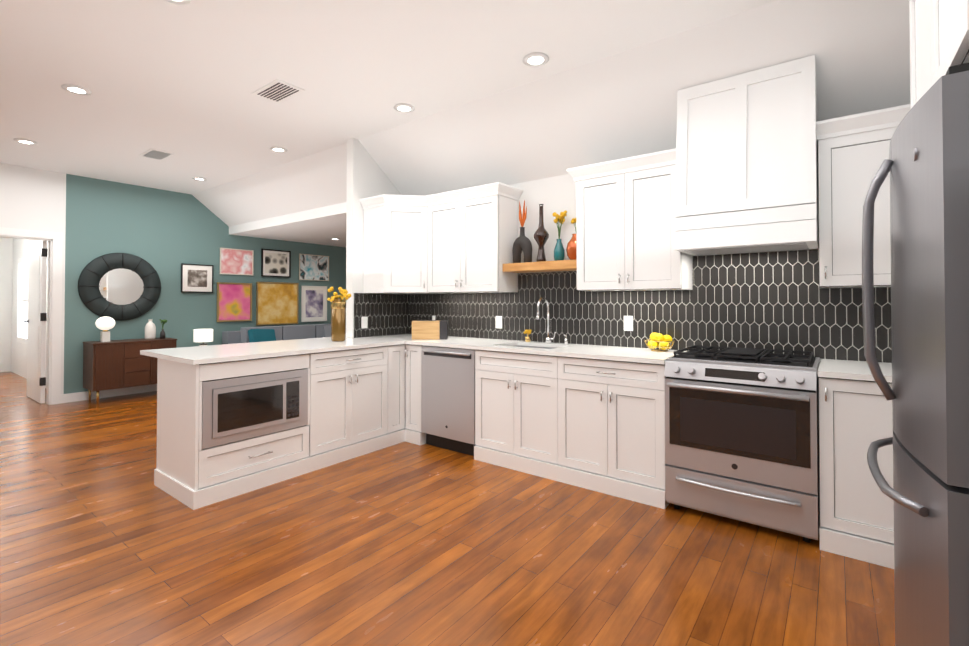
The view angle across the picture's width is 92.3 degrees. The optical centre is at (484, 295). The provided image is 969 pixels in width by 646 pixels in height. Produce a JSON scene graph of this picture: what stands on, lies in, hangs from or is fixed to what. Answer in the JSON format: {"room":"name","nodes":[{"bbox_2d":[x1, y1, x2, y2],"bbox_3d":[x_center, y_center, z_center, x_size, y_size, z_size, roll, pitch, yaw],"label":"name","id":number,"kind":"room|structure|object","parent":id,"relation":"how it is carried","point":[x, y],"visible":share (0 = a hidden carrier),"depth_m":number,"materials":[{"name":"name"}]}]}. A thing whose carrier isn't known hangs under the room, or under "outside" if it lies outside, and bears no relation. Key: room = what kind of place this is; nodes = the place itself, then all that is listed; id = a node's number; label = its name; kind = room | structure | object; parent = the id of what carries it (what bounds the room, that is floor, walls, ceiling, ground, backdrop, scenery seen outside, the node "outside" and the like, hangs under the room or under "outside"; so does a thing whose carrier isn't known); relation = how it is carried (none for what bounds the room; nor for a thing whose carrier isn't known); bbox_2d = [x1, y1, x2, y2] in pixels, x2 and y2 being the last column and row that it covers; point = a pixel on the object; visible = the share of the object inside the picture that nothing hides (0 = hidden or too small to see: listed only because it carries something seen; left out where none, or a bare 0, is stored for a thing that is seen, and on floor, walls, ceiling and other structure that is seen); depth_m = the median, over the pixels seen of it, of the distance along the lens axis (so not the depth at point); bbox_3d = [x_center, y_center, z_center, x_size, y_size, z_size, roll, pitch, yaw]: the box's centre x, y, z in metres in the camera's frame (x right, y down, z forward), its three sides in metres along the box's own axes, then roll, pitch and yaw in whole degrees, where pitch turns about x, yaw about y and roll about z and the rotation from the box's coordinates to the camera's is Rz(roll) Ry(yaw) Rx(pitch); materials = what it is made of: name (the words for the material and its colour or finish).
{"room":"kitchen","nodes":[
{"label":"kitchen","id":0,"kind":"room"},
{"bbox_2d":[0,163,345,393],"bbox_3d":[-5.554,-0.128,5.571,0.120,2.950,11.000,-1,-1,37],"label":"wall","id":1,"kind":"structure","parent":0,"point":[165,234],"depth_m":6.64,"materials":[{"name":"teal paint"}]},
{"bbox_2d":[24,241,47,403],"bbox_3d":[-5.791,0.335,6.012,0.812,2.020,0.137,-1,-1,37],"label":"hall door","id":2,"kind":"structure","parent":1,"relation":"in","point":[37,314],"depth_m":5.90,"materials":[{"name":"white wood"}]},
{"bbox_2d":[0,227,156,404],"bbox_3d":[-5.674,0.283,5.656,8.080,2.130,11.000,-1,-1,37],"label":"baseboard","id":3,"kind":"structure","parent":1,"relation":"attached to","point":[54,395],"depth_m":5.77,"materials":[{"name":"white wood"}]},
{"bbox_2d":[78,253,161,320],"bbox_3d":[-4.892,-0.114,6.286,0.041,0.920,0.920,-1,-1,37],"label":"round mirror","id":4,"kind":"object","parent":1,"relation":"attached to","point":[120,286],"visible":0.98,"depth_m":6.26,"materials":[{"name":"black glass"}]},
{"bbox_2d":[181,263,212,292],"bbox_3d":[-4.339,-0.251,7.036,0.022,0.425,0.440,-1,-1,37],"label":"picture","id":5,"kind":"object","parent":1,"relation":"attached to","point":[196,278],"visible":1,"depth_m":7.03,"materials":[{"name":"black"}]},
{"bbox_2d":[217,282,251,321],"bbox_3d":[-4.007,0.112,7.470,0.022,0.620,0.540,-1,-1,37],"label":"picture","id":6,"kind":"object","parent":1,"relation":"attached to","point":[234,301],"visible":0.96,"depth_m":7.46,"materials":[{"name":"pink paper"}]},
{"bbox_2d":[220,248,253,274],"bbox_3d":[-3.989,-0.535,7.502,0.022,0.415,0.520,-1,-1,37],"label":"picture","id":7,"kind":"object","parent":1,"relation":"attached to","point":[236,261],"visible":0.96,"depth_m":7.50,"materials":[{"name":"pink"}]},
{"bbox_2d":[261,249,290,277],"bbox_3d":[-3.591,-0.545,8.029,0.022,0.470,0.520,-1,-1,37],"label":"picture","id":8,"kind":"object","parent":1,"relation":"attached to","point":[275,263],"visible":0.96,"depth_m":8.02,"materials":[{"name":"black"}]},
{"bbox_2d":[256,282,298,325],"bbox_3d":[-3.570,0.145,8.048,0.022,0.730,0.750,-1,-1,37],"label":"picture","id":9,"kind":"object","parent":1,"relation":"attached to","point":[276,303],"visible":1,"depth_m":8.03,"materials":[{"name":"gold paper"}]},
{"bbox_2d":[299,254,328,280],"bbox_3d":[-3.148,-0.507,8.615,0.022,0.470,0.610,-1,-1,37],"label":"picture","id":10,"kind":"object","parent":1,"relation":"attached to","point":[313,267],"visible":1,"depth_m":8.60,"materials":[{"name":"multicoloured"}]},
{"bbox_2d":[301,286,326,321],"bbox_3d":[-3.145,0.160,8.610,0.022,0.655,0.520,-1,-1,37],"label":"picture","id":11,"kind":"object","parent":1,"relation":"attached to","point":[313,303],"visible":1,"depth_m":8.59,"materials":[{"name":"white"}]},
{"bbox_2d":[346,138,407,337],"bbox_3d":[-1.116,-0.138,4.878,0.105,2.950,0.715,-1,-1,37],"label":"wall","id":12,"kind":"structure","parent":0,"point":[365,179],"depth_m":4.62,"materials":[{"name":"white paint"}]},
{"bbox_2d":[361,317,367,327],"bbox_3d":[-1.201,0.274,4.657,0.008,0.116,0.072,-1,-1,37],"label":"electrical outlet","id":13,"kind":"object","parent":12,"relation":"attached to","point":[364,322],"visible":1,"depth_m":4.65,"materials":[{"name":"white plastic"}]},
{"bbox_2d":[0,371,894,645],"bbox_3d":[-3.651,1.329,4.238,13.400,0.001,11.200,-1,-1,37],"label":"floor","id":14,"kind":"structure","parent":0,"point":[105,540],"depth_m":2.27,"materials":[{"name":"brown wood"}]},
{"bbox_2d":[83,337,176,403],"bbox_3d":[-4.684,0.977,6.177,0.458,0.754,0.916,-1,-1,37],"label":"sideboard","id":15,"kind":"object","parent":14,"relation":"on","point":[115,364],"visible":0.67,"depth_m":5.91,"materials":[{"name":"brown wood"}]},
{"bbox_2d":[95,316,114,341],"bbox_3d":[-4.861,0.434,5.967,0.200,0.323,0.197,-1,-1,37],"label":"globe lamp","id":16,"kind":"object","parent":15,"relation":"on","point":[104,324],"visible":1,"depth_m":5.93,"materials":[{"name":"white glass"}]},
{"bbox_2d":[145,319,155,338],"bbox_3d":[-4.565,0.467,6.357,0.125,0.269,0.125,-1,-1,37],"label":"ceramic bottle","id":17,"kind":"object","parent":15,"relation":"on","point":[150,329],"visible":1,"depth_m":6.32,"materials":[{"name":"white ceramic"}]},
{"bbox_2d":[160,319,166,338],"bbox_3d":[-4.458,0.467,6.459,0.072,0.271,0.090,-1,-1,37],"label":"bottle","id":18,"kind":"object","parent":15,"relation":"on","point":[162,332],"visible":1,"depth_m":6.44,"materials":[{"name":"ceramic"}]},
{"bbox_2d":[156,424,307,509],"bbox_3d":[-1.786,1.142,3.363,0.626,0.350,0.764,-1,-1,37],"label":"base cabinet","id":19,"kind":"object","parent":14,"relation":"on","point":[198,477],"depth_m":3.07,"materials":[{"name":"white wood"}]},
{"bbox_2d":[201,369,307,448],"bbox_3d":[-1.714,0.755,3.314,0.474,0.414,0.722,-1,-1,37],"label":"microwave","id":20,"kind":"object","parent":19,"relation":"in","point":[234,409],"visible":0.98,"depth_m":3.13,"materials":[{"name":"silver metal"}]},
{"bbox_2d":[222,324,330,344],"bbox_3d":[-3.071,0.947,7.879,0.960,0.859,2.200,-1,-1,37],"label":"sofa","id":21,"kind":"object","parent":14,"relation":"on","point":[263,334],"visible":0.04,"depth_m":7.61,"materials":[{"name":"grey fabric"}]},
{"bbox_2d":[264,344,403,472],"bbox_3d":[-1.237,0.885,4.046,0.683,0.882,0.982,-1,-1,37],"label":"base cabinet","id":22,"kind":"object","parent":14,"relation":"on","point":[356,395],"depth_m":3.77,"materials":[{"name":"white wood"}]},
{"bbox_2d":[140,334,431,363],"bbox_3d":[-1.425,0.427,4.070,0.928,0.030,2.387,-1,-1,37],"label":"countertop","id":23,"kind":"structure","parent":22,"relation":"on","point":[211,354],"depth_m":3.46,"materials":[{"name":"white stone"}]},
{"bbox_2d":[327,287,350,341],"bbox_3d":[-1.302,0.168,4.181,0.194,0.490,0.202,-1,-1,37],"label":"vase","id":24,"kind":"object","parent":23,"relation":"on","point":[338,320],"visible":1,"depth_m":4.14,"materials":[{"name":"gold glass"}]},
{"bbox_2d":[412,320,447,339],"bbox_3d":[-0.517,0.328,4.444,0.330,0.176,0.184,0,-1,-1],"label":"box","id":25,"kind":"object","parent":23,"relation":"on","point":[429,329],"visible":1,"depth_m":4.35,"materials":[{"name":"beige wood"}]},
{"bbox_2d":[404,344,467,444],"bbox_3d":[-0.478,0.890,4.421,0.229,0.882,0.684,-1,-1,37],"label":"base cabinet","id":26,"kind":"object","parent":14,"relation":"on","point":[413,434],"depth_m":4.20,"materials":[{"name":"white wood"}]},
{"bbox_2d":[421,346,475,455],"bbox_3d":[-0.144,0.889,4.174,0.596,0.874,0.642,-1,-1,37],"label":"dishwasher","id":27,"kind":"object","parent":14,"relation":"on","point":[448,398],"visible":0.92,"depth_m":3.93,"materials":[{"name":"silver metal"}]},
{"bbox_2d":[472,344,567,483],"bbox_3d":[0.435,0.881,3.767,0.809,0.882,0.627,-1,-1,37],"label":"base cabinet","id":28,"kind":"object","parent":14,"relation":"on","point":[521,394],"depth_m":3.50,"materials":[{"name":"white wood"}]},
{"bbox_2d":[404,336,523,351],"bbox_3d":[-0.180,0.429,4.224,0.872,0.030,0.640,-1,-1,37],"label":"countertop","id":29,"kind":"structure","parent":28,"relation":"on","point":[452,342],"depth_m":4.05,"materials":[{"name":"white stone"}]},
{"bbox_2d":[524,329,531,341],"bbox_3d":[0.383,0.357,4.111,0.060,0.109,0.074,-1,-1,37],"label":"plant","id":30,"kind":"object","parent":28,"relation":"on","point":[527,337],"visible":1,"depth_m":4.10,"materials":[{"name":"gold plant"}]},
{"bbox_2d":[536,297,567,343],"bbox_3d":[0.564,0.212,3.892,0.207,0.395,0.211,-1,-1,37],"label":"faucet","id":31,"kind":"object","parent":28,"relation":"on","point":[548,338],"visible":1,"depth_m":3.98,"materials":[{"name":"silver metal"}]},
{"bbox_2d":[568,356,669,508],"bbox_3d":[0.982,0.876,3.354,0.800,0.882,0.627,-1,-1,37],"label":"base cabinet","id":32,"kind":"object","parent":14,"relation":"on","point":[616,409],"depth_m":3.05,"materials":[{"name":"white wood"}]},
{"bbox_2d":[540,344,677,363],"bbox_3d":[0.947,0.418,3.372,0.873,0.030,0.640,-1,-1,37],"label":"countertop","id":33,"kind":"structure","parent":32,"relation":"on","point":[581,351],"depth_m":3.25,"materials":[{"name":"white stone"}]},
{"bbox_2d":[514,345,552,348],"bbox_3d":[0.393,0.539,3.811,0.552,0.199,0.392,-1,-1,37],"label":"sink basin","id":34,"kind":"object","parent":33,"relation":"in","point":[531,346],"depth_m":4.00,"materials":[{"name":"silver metal"}]},
{"bbox_2d":[644,333,674,351],"bbox_3d":[1.258,0.335,3.349,0.216,0.130,0.216,-1,-1,37],"label":"lemon bowl","id":35,"kind":"object","parent":33,"relation":"on","point":[659,341],"visible":1,"depth_m":3.32,"materials":[{"name":"yellow food"}]},
{"bbox_2d":[664,345,819,542],"bbox_3d":[1.577,0.827,2.842,0.756,0.963,0.703,-1,-1,37],"label":"range","id":36,"kind":"object","parent":14,"relation":"on","point":[741,434],"visible":0.96,"depth_m":2.59,"materials":[{"name":"silver metal"}]},
{"bbox_2d":[818,364,893,568],"bbox_3d":[2.327,0.862,2.328,1.047,0.882,0.641,-1,-1,37],"label":"base cabinet","id":37,"kind":"object","parent":14,"relation":"on","point":[857,519],"depth_m":2.32,"materials":[{"name":"white wood"}]},
{"bbox_2d":[818,360,891,379],"bbox_3d":[2.323,0.404,2.331,1.047,0.030,0.640,-1,-1,37],"label":"countertop","id":38,"kind":"structure","parent":37,"relation":"on","point":[827,367],"depth_m":2.44,"materials":[{"name":"white stone"}]},
{"bbox_2d":[862,63,968,645],"bbox_3d":[1.500,0.392,1.146,0.878,1.750,0.896,-1,-1,37],"label":"fridge","id":39,"kind":"object","parent":14,"relation":"on","point":[926,165],"visible":1,"depth_m":1.07,"materials":[{"name":"silver metal"}]},
{"bbox_3d":[-4.133,1.098,6.837,0.400,0.529,0.400,-1,-1,37],"label":"side table","id":40,"kind":"object","parent":14,"relation":"on","visible":0},
{"bbox_2d":[193,329,212,345],"bbox_3d":[-4.133,0.668,6.843,0.250,0.330,0.250,-1,-1,37],"label":"table lamp","id":41,"kind":"object","parent":40,"relation":"on","point":[203,335],"visible":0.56,"depth_m":6.75,"materials":[{"name":"white ceramic"}]},
{"bbox_2d":[0,0,910,246],"bbox_3d":[-2.000,-1.339,2.975,8.940,0.620,11.120,-1,-1,37],"label":"ceiling","id":42,"kind":"structure","parent":0,"point":[605,83],"depth_m":3.29,"materials":[{"name":"white paint"}]},
{"bbox_2d":[13,138,37,144],"bbox_3d":[-4.606,-1.539,4.672,0.176,0.011,0.176,-1,-1,37],"label":"recessed light","id":43,"kind":"object","parent":42,"relation":"in","point":[25,141],"visible":1,"depth_m":4.67,"materials":[{"name":"white"}]},
{"bbox_2d":[61,84,91,94],"bbox_3d":[-3.090,-1.555,3.527,0.176,0.011,0.176,-1,-1,37],"label":"recessed light","id":44,"kind":"object","parent":42,"relation":"in","point":[76,89],"visible":0.98,"depth_m":3.52,"materials":[{"name":"white"}]},
{"bbox_2d":[139,148,174,160],"bbox_3d":[-3.586,-1.535,5.092,0.380,0.008,0.220,-1,-1,37],"label":"ceiling vent","id":45,"kind":"object","parent":42,"relation":"in","point":[151,153],"visible":1,"depth_m":5.07,"materials":[{"name":"white metal"}]},
{"bbox_2d":[165,0,190,4],"bbox_3d":[-1.630,-1.569,2.423,0.176,0.011,0.176,-1,-1,37],"label":"recessed light","id":46,"kind":"object","parent":42,"relation":"in","point":[181,2],"visible":1,"depth_m":2.49,"materials":[{"name":"white"}]},
{"bbox_2d":[192,177,206,180],"bbox_3d":[-3.732,-1.520,6.093,0.176,0.011,0.176,-1,-1,37],"label":"recessed light","id":47,"kind":"object","parent":42,"relation":"in","point":[200,178],"visible":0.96,"depth_m":6.07,"materials":[{"name":"white"}]},
{"bbox_2d":[269,147,286,152],"bbox_3d":[-2.176,-1.536,4.917,0.176,0.011,0.176,-1,-1,37],"label":"recessed light","id":48,"kind":"object","parent":42,"relation":"in","point":[278,149],"visible":0.96,"depth_m":4.91,"materials":[{"name":"white"}]},
{"bbox_2d":[251,79,304,103],"bbox_3d":[-1.582,-1.555,3.565,0.380,0.008,0.220,-1,-1,37],"label":"ceiling vent","id":49,"kind":"object","parent":42,"relation":"in","point":[278,91],"visible":0.98,"depth_m":3.55,"materials":[{"name":"white metal"}]},
{"bbox_2d":[394,103,414,112],"bbox_3d":[-0.666,-1.550,3.863,0.176,0.011,0.176,-1,-1,37],"label":"recessed light","id":50,"kind":"object","parent":42,"relation":"in","point":[404,108],"visible":0.96,"depth_m":3.86,"materials":[{"name":"white"}]},
{"bbox_2d":[523,52,548,66],"bbox_3d":[0.341,-1.560,3.090,0.176,0.011,0.176,-1,-1,37],"label":"recessed light","id":51,"kind":"object","parent":42,"relation":"in","point":[537,59],"visible":1,"depth_m":3.08,"materials":[{"name":"white"}]},
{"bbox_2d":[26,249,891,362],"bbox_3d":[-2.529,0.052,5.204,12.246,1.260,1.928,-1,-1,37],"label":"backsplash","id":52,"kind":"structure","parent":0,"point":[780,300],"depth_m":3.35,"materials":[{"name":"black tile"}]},
{"bbox_2d":[429,174,879,360],"bbox_3d":[1.027,-0.152,3.805,4.850,2.950,0.120,-1,-1,37],"label":"wall","id":53,"kind":"structure","parent":0,"point":[557,194],"depth_m":4.08,"materials":[{"name":"white paint"}]},
{"bbox_2d":[360,194,427,293],"bbox_3d":[-0.764,-0.486,4.702,0.668,0.931,0.611,-1,-1,37],"label":"upper cabinet","id":54,"kind":"object","parent":53,"relation":"attached to","point":[395,233],"depth_m":4.50,"materials":[{"name":"white wood"}]},
{"bbox_2d":[428,182,519,293],"bbox_3d":[-0.158,-0.490,4.397,0.891,0.931,0.367,-1,-1,37],"label":"upper cabinet","id":55,"kind":"object","parent":53,"relation":"attached to","point":[473,231],"depth_m":4.21,"materials":[{"name":"white wood"}]},
{"bbox_2d":[503,259,576,272],"bbox_3d":[0.526,-0.241,3.948,0.734,0.068,0.251,-1,-1,37],"label":"shelf","id":56,"kind":"object","parent":55,"relation":"attached to","point":[560,265],"depth_m":3.87,"materials":[{"name":"brown wood"}]},
{"bbox_2d":[513,200,531,262],"bbox_3d":[0.334,-0.558,4.103,0.191,0.567,0.108,-1,-1,37],"label":"vase","id":57,"kind":"object","parent":56,"relation":"on","point":[522,241],"visible":1,"depth_m":4.08,"materials":[{"name":"grey ceramic"}]},
{"bbox_2d":[534,204,548,261],"bbox_3d":[0.486,-0.526,3.981,0.133,0.500,0.131,-1,-1,37],"label":"bottle vase","id":58,"kind":"object","parent":56,"relation":"on","point":[541,235],"visible":0.96,"depth_m":3.95,"materials":[{"name":"brown ceramic"}]},
{"bbox_2d":[552,210,566,260],"bbox_3d":[0.628,-0.496,3.904,0.105,0.438,0.138,-1,-1,37],"label":"vase","id":59,"kind":"object","parent":56,"relation":"on","point":[559,252],"visible":0.98,"depth_m":3.87,"materials":[{"name":"teal ceramic"}]},
{"bbox_2d":[566,218,576,259],"bbox_3d":[0.748,-0.458,3.788,0.168,0.359,0.166,-1,-1,37],"label":"copper vase","id":60,"kind":"object","parent":56,"relation":"on","point":[571,249],"visible":0.54,"depth_m":3.74,"materials":[{"name":"orange ceramic"}]},
{"bbox_2d":[496,316,501,328],"bbox_3d":[0.135,0.256,4.386,0.072,0.116,0.008,-1,-1,37],"label":"electrical outlet","id":61,"kind":"object","parent":53,"relation":"attached to","point":[498,321],"visible":1,"depth_m":4.38,"materials":[{"name":"white plastic"}]},
{"bbox_2d":[624,316,632,330],"bbox_3d":[1.124,0.221,3.638,0.072,0.116,0.008,-1,-1,37],"label":"electrical outlet","id":62,"kind":"object","parent":53,"relation":"attached to","point":[628,323],"visible":1,"depth_m":3.63,"materials":[{"name":"white plastic"}]},
{"bbox_2d":[572,149,695,290],"bbox_3d":[1.104,-0.502,3.471,0.760,0.931,0.322,-1,-1,37],"label":"upper cabinet","id":63,"kind":"object","parent":53,"relation":"attached to","point":[628,238],"depth_m":3.32,"materials":[{"name":"white wood"}]},
{"bbox_2d":[672,55,819,227],"bbox_3d":[1.658,-0.922,2.955,0.738,0.843,0.476,-1,-1,37],"label":"upper cabinet","id":64,"kind":"object","parent":53,"relation":"attached to","point":[760,160],"depth_m":2.77,"materials":[{"name":"white wood"}]},
{"bbox_2d":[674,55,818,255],"bbox_3d":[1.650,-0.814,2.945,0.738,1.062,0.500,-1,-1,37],"label":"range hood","id":65,"kind":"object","parent":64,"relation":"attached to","point":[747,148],"depth_m":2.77,"materials":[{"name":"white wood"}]},
{"bbox_2d":[816,105,903,287],"bbox_3d":[2.423,-0.516,2.474,1.047,0.931,0.322,-1,-1,37],"label":"upper cabinet","id":66,"kind":"object","parent":53,"relation":"attached to","point":[853,148],"depth_m":2.57,"materials":[{"name":"white wood"}]},
{"bbox_2d":[904,0,968,116],"bbox_3d":[1.574,-0.872,1.107,0.747,0.656,0.920,-1,-1,37],"label":"upper cabinet","id":67,"kind":"object","parent":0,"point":[939,29],"depth_m":1.28,"materials":[{"name":"white wood"}]}
]}

